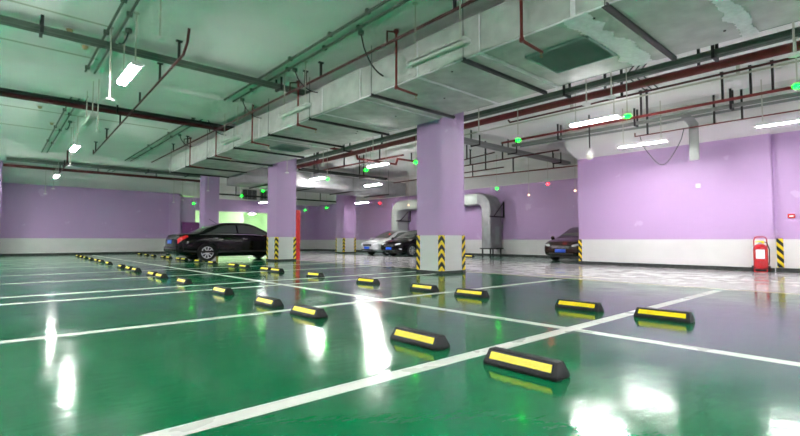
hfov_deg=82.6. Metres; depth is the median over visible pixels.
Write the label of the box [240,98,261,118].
junction box
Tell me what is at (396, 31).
pipe
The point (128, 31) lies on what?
junction box
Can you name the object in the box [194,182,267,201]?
trim
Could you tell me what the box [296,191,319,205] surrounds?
trim
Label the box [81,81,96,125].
tube light
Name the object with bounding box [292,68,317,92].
cable
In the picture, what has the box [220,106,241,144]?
tube light
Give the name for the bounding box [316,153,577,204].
beam
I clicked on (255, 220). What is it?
wall
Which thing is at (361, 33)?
cable
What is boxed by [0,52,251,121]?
beam
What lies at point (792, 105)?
trim
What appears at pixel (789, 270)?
baseboard
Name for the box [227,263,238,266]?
wheel stop
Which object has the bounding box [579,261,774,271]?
baseboard
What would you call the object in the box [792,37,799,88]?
signal
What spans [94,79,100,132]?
parking sensor
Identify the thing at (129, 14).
conduit
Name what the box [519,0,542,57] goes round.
pipe
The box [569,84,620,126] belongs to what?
tube light
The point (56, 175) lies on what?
tube light
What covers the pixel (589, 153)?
dome camera
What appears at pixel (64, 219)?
wall
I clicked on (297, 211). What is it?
tall cabinet
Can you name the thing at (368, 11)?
conduit
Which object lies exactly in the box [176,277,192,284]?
wheel stop
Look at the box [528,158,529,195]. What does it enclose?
signal
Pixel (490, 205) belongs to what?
air duct
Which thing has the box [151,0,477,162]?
pipe
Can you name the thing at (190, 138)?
pipe
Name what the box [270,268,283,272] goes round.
wheel stop
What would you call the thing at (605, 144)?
trim
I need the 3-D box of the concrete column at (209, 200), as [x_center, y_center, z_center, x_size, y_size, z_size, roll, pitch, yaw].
[-10.643,-0.373,25.387,0.820,4.898,0.840,2,-4,-42]
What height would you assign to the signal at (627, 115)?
1.633 m
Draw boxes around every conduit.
[0,37,97,59]
[0,104,167,129]
[0,123,58,130]
[7,0,107,26]
[41,0,126,151]
[46,0,139,152]
[107,0,389,171]
[112,0,409,171]
[464,60,799,135]
[469,20,799,110]
[520,97,799,146]
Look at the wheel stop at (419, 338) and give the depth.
3.64 m
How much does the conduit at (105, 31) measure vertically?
0.080 m
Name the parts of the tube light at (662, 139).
drop rod, drop rod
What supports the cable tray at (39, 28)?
hanging from the ceiling
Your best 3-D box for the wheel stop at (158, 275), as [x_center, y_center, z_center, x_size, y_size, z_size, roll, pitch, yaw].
[-5.367,1.293,10.235,0.164,0.106,0.550,2,-4,-40]
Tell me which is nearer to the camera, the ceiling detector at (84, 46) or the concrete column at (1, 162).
the ceiling detector at (84, 46)
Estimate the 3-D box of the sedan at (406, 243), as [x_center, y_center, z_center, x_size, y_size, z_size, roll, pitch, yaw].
[1.106,1.349,24.723,4.547,1.393,1.949,2,-4,-42]
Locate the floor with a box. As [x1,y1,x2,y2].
[0,250,799,435]
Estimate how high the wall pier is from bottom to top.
3.900 m
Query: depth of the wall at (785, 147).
11.98 m
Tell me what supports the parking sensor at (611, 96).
hanging from the ceiling
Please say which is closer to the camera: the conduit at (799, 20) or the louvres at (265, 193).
the conduit at (799, 20)
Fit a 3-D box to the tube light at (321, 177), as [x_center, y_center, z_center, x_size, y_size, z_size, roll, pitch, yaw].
[-4.037,-2.430,22.262,0.200,1.092,1.284,2,-4,-42]
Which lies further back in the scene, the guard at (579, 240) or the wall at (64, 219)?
the wall at (64, 219)
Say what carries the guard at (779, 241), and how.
attached to the wall at (785, 147)
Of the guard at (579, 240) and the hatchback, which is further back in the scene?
the hatchback
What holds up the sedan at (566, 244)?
on the floor
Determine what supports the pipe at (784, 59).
hanging from the ceiling
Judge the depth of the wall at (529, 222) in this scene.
23.59 m
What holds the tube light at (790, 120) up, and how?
hanging from the ceiling
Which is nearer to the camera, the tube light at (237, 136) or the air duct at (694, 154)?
the air duct at (694, 154)
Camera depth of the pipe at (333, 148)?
18.59 m
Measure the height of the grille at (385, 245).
0.117 m
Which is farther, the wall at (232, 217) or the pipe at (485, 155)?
the wall at (232, 217)
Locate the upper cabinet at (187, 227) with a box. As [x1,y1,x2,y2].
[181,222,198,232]
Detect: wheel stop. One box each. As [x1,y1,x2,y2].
[131,267,141,271]
[146,271,157,276]
[154,273,167,278]
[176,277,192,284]
[211,286,233,294]
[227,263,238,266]
[238,264,250,267]
[254,295,283,307]
[259,266,271,270]
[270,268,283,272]
[290,304,327,319]
[306,272,324,277]
[356,277,379,284]
[390,326,449,350]
[410,283,438,291]
[454,288,489,297]
[483,347,569,382]
[555,299,603,312]
[634,307,694,323]
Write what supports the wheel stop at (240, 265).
on the floor
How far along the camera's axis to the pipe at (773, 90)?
11.51 m
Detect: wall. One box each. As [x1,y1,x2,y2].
[0,182,194,253]
[183,196,261,228]
[227,212,243,222]
[261,213,266,231]
[296,205,318,248]
[319,178,578,254]
[577,133,775,271]
[771,130,799,268]
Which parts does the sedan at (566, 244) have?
number plate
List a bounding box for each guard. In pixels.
[578,239,581,260]
[776,238,783,267]
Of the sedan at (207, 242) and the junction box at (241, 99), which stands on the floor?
the sedan at (207, 242)
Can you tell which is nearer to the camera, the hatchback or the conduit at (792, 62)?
the conduit at (792, 62)
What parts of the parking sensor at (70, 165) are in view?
drop rod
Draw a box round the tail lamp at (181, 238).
[177,235,187,242]
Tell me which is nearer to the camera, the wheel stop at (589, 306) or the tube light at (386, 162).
the wheel stop at (589, 306)
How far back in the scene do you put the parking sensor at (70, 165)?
16.34 m
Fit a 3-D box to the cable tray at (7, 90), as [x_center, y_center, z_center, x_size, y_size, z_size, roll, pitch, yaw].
[-9.979,-3.328,12.278,17.200,0.065,0.250,2,-4,-42]
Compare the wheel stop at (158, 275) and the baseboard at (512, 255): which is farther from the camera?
the baseboard at (512, 255)
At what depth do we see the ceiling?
9.84 m
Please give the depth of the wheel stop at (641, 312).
4.82 m
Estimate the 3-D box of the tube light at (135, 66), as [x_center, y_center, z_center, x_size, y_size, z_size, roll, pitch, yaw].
[-5.031,-3.132,8.469,0.200,1.022,1.284,2,-4,-42]
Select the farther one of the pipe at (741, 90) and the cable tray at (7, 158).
the cable tray at (7, 158)
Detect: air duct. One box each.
[169,0,799,177]
[227,167,405,197]
[391,193,504,256]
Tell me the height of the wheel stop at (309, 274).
0.106 m
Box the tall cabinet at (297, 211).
[296,210,299,259]
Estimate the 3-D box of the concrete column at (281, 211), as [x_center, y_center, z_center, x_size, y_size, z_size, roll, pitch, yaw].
[-4.912,-0.686,18.917,0.920,4.898,0.840,2,-4,-42]
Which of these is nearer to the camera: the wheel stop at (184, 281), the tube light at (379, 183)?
the wheel stop at (184, 281)
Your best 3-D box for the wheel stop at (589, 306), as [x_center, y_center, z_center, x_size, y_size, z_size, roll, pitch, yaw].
[2.195,1.068,5.594,0.164,0.106,0.550,2,-4,-41]
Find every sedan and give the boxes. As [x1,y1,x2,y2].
[164,219,266,260]
[381,230,416,256]
[544,227,578,260]
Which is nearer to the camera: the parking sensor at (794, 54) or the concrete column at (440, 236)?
the parking sensor at (794, 54)
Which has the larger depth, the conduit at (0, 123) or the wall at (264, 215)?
the wall at (264, 215)
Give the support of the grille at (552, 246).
attached to the sedan at (566, 244)
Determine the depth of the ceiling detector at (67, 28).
8.65 m
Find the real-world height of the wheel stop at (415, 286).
0.106 m
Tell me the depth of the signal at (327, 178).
18.27 m
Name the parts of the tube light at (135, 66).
drop rod, drop rod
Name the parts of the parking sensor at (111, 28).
drop rod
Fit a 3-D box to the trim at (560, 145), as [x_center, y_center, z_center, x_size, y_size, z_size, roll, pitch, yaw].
[4.519,-3.086,17.120,10.700,0.278,0.500,2,-4,-42]
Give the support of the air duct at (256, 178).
hanging from the ceiling
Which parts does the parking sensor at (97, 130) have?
drop rod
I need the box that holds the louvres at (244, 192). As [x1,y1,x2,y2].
[242,189,256,199]
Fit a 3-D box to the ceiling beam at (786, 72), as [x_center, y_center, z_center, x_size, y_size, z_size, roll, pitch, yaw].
[6.491,-3.293,13.258,0.900,0.238,28.900,2,-4,-42]
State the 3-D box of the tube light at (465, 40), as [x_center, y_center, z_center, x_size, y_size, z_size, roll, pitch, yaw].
[0.594,-3.154,7.387,0.200,1.082,1.284,2,-4,-42]
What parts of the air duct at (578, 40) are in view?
grille frame, threaded rod, threaded rod, threaded rod, grille frame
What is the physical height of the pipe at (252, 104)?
1.243 m
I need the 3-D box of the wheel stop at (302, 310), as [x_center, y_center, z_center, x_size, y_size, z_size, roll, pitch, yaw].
[-1.031,1.045,5.118,0.164,0.106,0.550,3,-4,-42]
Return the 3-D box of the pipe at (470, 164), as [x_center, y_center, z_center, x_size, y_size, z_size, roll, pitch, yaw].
[4.336,-2.775,18.886,0.128,0.728,5.004,2,-4,-39]
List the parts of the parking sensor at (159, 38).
drop rod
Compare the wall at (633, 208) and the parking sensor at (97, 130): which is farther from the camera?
the wall at (633, 208)
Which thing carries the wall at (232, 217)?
on the floor
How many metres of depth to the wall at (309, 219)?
36.97 m
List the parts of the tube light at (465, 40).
drop rod, drop rod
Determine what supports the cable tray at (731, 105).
hanging from the ceiling
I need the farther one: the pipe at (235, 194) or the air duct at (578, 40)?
the pipe at (235, 194)
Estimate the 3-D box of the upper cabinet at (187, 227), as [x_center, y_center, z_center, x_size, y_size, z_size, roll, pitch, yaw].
[-14.111,0.753,30.795,1.200,0.930,0.235,2,-4,-42]
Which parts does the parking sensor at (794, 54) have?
drop rod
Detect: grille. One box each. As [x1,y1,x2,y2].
[384,244,393,246]
[551,245,569,248]
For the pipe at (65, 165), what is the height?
0.702 m
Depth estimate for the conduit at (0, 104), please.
14.74 m
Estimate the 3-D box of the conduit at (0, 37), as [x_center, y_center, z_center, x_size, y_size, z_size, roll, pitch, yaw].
[-10.339,-3.695,6.980,9.600,0.023,0.023,2,-4,-42]
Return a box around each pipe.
[0,91,229,131]
[3,163,199,181]
[54,150,68,178]
[93,28,190,153]
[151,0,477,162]
[184,137,203,169]
[209,129,231,160]
[219,187,335,201]
[244,104,269,148]
[289,80,316,132]
[296,40,799,168]
[322,149,403,169]
[329,147,414,164]
[394,155,503,182]
[464,141,494,159]
[464,144,559,166]
[464,153,576,177]
[501,60,792,143]
[508,56,799,122]
[519,0,542,57]
[634,89,799,136]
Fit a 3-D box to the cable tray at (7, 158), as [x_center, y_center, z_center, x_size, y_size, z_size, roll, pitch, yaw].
[-14.440,-2.670,23.654,9.100,0.478,0.564,2,-4,-42]
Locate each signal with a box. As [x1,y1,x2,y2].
[326,150,328,179]
[408,173,408,205]
[515,108,520,141]
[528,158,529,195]
[624,68,630,118]
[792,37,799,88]
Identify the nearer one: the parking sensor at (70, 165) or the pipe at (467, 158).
the parking sensor at (70, 165)
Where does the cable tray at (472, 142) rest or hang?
hanging from the ceiling
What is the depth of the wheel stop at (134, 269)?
12.15 m
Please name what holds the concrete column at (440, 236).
on the floor
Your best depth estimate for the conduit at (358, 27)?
9.63 m
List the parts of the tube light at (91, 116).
drop rod, drop rod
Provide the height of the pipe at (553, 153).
0.728 m
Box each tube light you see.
[53,160,60,177]
[69,116,80,151]
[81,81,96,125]
[116,12,142,85]
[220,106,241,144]
[278,61,311,118]
[309,160,325,180]
[364,166,382,186]
[367,145,389,167]
[406,0,470,67]
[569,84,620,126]
[617,101,668,148]
[754,79,799,128]
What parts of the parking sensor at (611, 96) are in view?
drop rod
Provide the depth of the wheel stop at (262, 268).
12.54 m
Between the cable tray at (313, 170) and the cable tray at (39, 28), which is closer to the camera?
the cable tray at (39, 28)
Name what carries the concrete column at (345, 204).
on the floor
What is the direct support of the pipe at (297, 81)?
hanging from the ceiling
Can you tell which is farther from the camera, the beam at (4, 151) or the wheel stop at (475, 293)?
the beam at (4, 151)
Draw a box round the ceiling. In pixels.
[0,0,799,195]
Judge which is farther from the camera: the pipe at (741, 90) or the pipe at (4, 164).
the pipe at (4, 164)
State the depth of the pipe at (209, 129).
15.83 m
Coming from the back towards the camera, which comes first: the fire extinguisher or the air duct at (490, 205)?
the air duct at (490, 205)
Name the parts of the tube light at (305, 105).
drop rod, drop rod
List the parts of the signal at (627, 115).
drop rod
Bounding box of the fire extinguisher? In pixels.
[752,236,770,272]
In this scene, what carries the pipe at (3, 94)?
hanging from the ceiling
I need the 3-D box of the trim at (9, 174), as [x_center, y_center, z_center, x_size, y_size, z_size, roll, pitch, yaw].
[-21.282,-2.396,24.444,16.550,0.948,1.000,2,-4,-42]
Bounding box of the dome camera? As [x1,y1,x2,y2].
[585,115,593,159]
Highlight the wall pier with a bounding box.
[168,193,179,234]
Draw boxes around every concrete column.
[0,161,2,213]
[199,176,219,227]
[266,158,296,260]
[335,194,355,252]
[416,112,465,273]
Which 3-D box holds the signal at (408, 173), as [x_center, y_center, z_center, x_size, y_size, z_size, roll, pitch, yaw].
[0.516,-1.731,27.496,0.099,1.983,0.097,2,-4,-42]
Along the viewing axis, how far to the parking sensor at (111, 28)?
8.63 m
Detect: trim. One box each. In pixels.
[2,166,172,192]
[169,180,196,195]
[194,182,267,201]
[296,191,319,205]
[464,114,570,154]
[565,85,769,159]
[762,78,799,133]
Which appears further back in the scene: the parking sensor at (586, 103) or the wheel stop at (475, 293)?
the parking sensor at (586, 103)
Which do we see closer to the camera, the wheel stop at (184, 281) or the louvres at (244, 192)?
the wheel stop at (184, 281)
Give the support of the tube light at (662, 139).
hanging from the ceiling
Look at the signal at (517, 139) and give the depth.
11.18 m
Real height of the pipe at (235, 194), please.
1.347 m
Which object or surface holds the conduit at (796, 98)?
on the cable tray at (731, 105)
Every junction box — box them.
[119,28,131,44]
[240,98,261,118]
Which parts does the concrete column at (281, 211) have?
skirting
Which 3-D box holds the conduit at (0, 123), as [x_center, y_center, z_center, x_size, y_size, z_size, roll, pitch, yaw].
[-16.189,-3.374,13.614,9.700,0.023,0.023,2,-4,-42]
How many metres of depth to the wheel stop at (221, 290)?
7.08 m
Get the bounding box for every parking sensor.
[67,127,72,166]
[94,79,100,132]
[104,27,113,101]
[154,0,164,40]
[476,108,481,134]
[582,78,590,105]
[607,72,615,98]
[787,22,799,57]
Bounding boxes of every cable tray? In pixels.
[0,14,310,95]
[0,87,233,128]
[6,157,199,176]
[297,27,799,163]
[298,152,387,179]
[464,130,570,164]
[512,88,799,146]
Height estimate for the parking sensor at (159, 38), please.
0.718 m
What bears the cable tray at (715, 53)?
hanging from the ceiling
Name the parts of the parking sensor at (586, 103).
drop rod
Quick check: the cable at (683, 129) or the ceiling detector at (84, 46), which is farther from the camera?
the cable at (683, 129)
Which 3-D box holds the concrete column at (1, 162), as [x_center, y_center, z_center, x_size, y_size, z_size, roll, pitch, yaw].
[-20.994,-0.479,23.200,0.974,4.898,0.924,2,-4,-42]
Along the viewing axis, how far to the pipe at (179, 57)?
10.40 m
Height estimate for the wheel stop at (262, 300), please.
0.106 m
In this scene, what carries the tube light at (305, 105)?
hanging from the ceiling
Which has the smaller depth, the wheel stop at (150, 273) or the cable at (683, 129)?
the wheel stop at (150, 273)
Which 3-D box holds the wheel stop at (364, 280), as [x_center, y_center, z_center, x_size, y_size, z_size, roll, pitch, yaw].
[-0.628,1.229,8.928,0.164,0.106,0.550,3,-4,-43]
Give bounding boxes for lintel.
[195,198,267,212]
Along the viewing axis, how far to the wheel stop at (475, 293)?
6.80 m
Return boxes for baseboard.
[0,251,166,255]
[319,249,578,258]
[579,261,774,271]
[776,268,799,272]
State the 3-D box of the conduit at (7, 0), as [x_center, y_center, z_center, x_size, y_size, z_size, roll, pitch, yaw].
[-9.046,-3.769,5.455,9.500,0.023,0.023,2,-4,-42]
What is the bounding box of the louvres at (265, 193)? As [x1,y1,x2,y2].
[260,191,267,200]
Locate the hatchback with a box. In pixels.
[360,230,416,254]
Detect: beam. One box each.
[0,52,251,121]
[0,147,168,171]
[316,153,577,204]
[334,58,799,168]
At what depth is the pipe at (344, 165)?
20.20 m
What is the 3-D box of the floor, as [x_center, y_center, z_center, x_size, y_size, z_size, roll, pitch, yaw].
[-7.715,1.714,17.842,28.300,0.001,55.000,2,-4,-42]
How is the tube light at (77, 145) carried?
hanging from the ceiling
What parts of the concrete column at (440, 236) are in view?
skirting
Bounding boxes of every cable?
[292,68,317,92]
[358,30,383,76]
[640,129,683,164]
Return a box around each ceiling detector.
[63,26,75,32]
[79,43,90,49]
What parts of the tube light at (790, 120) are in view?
drop rod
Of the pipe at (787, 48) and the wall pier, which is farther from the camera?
the wall pier
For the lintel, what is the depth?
33.19 m
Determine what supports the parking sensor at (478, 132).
hanging from the ceiling
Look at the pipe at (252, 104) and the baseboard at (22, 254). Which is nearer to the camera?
the pipe at (252, 104)

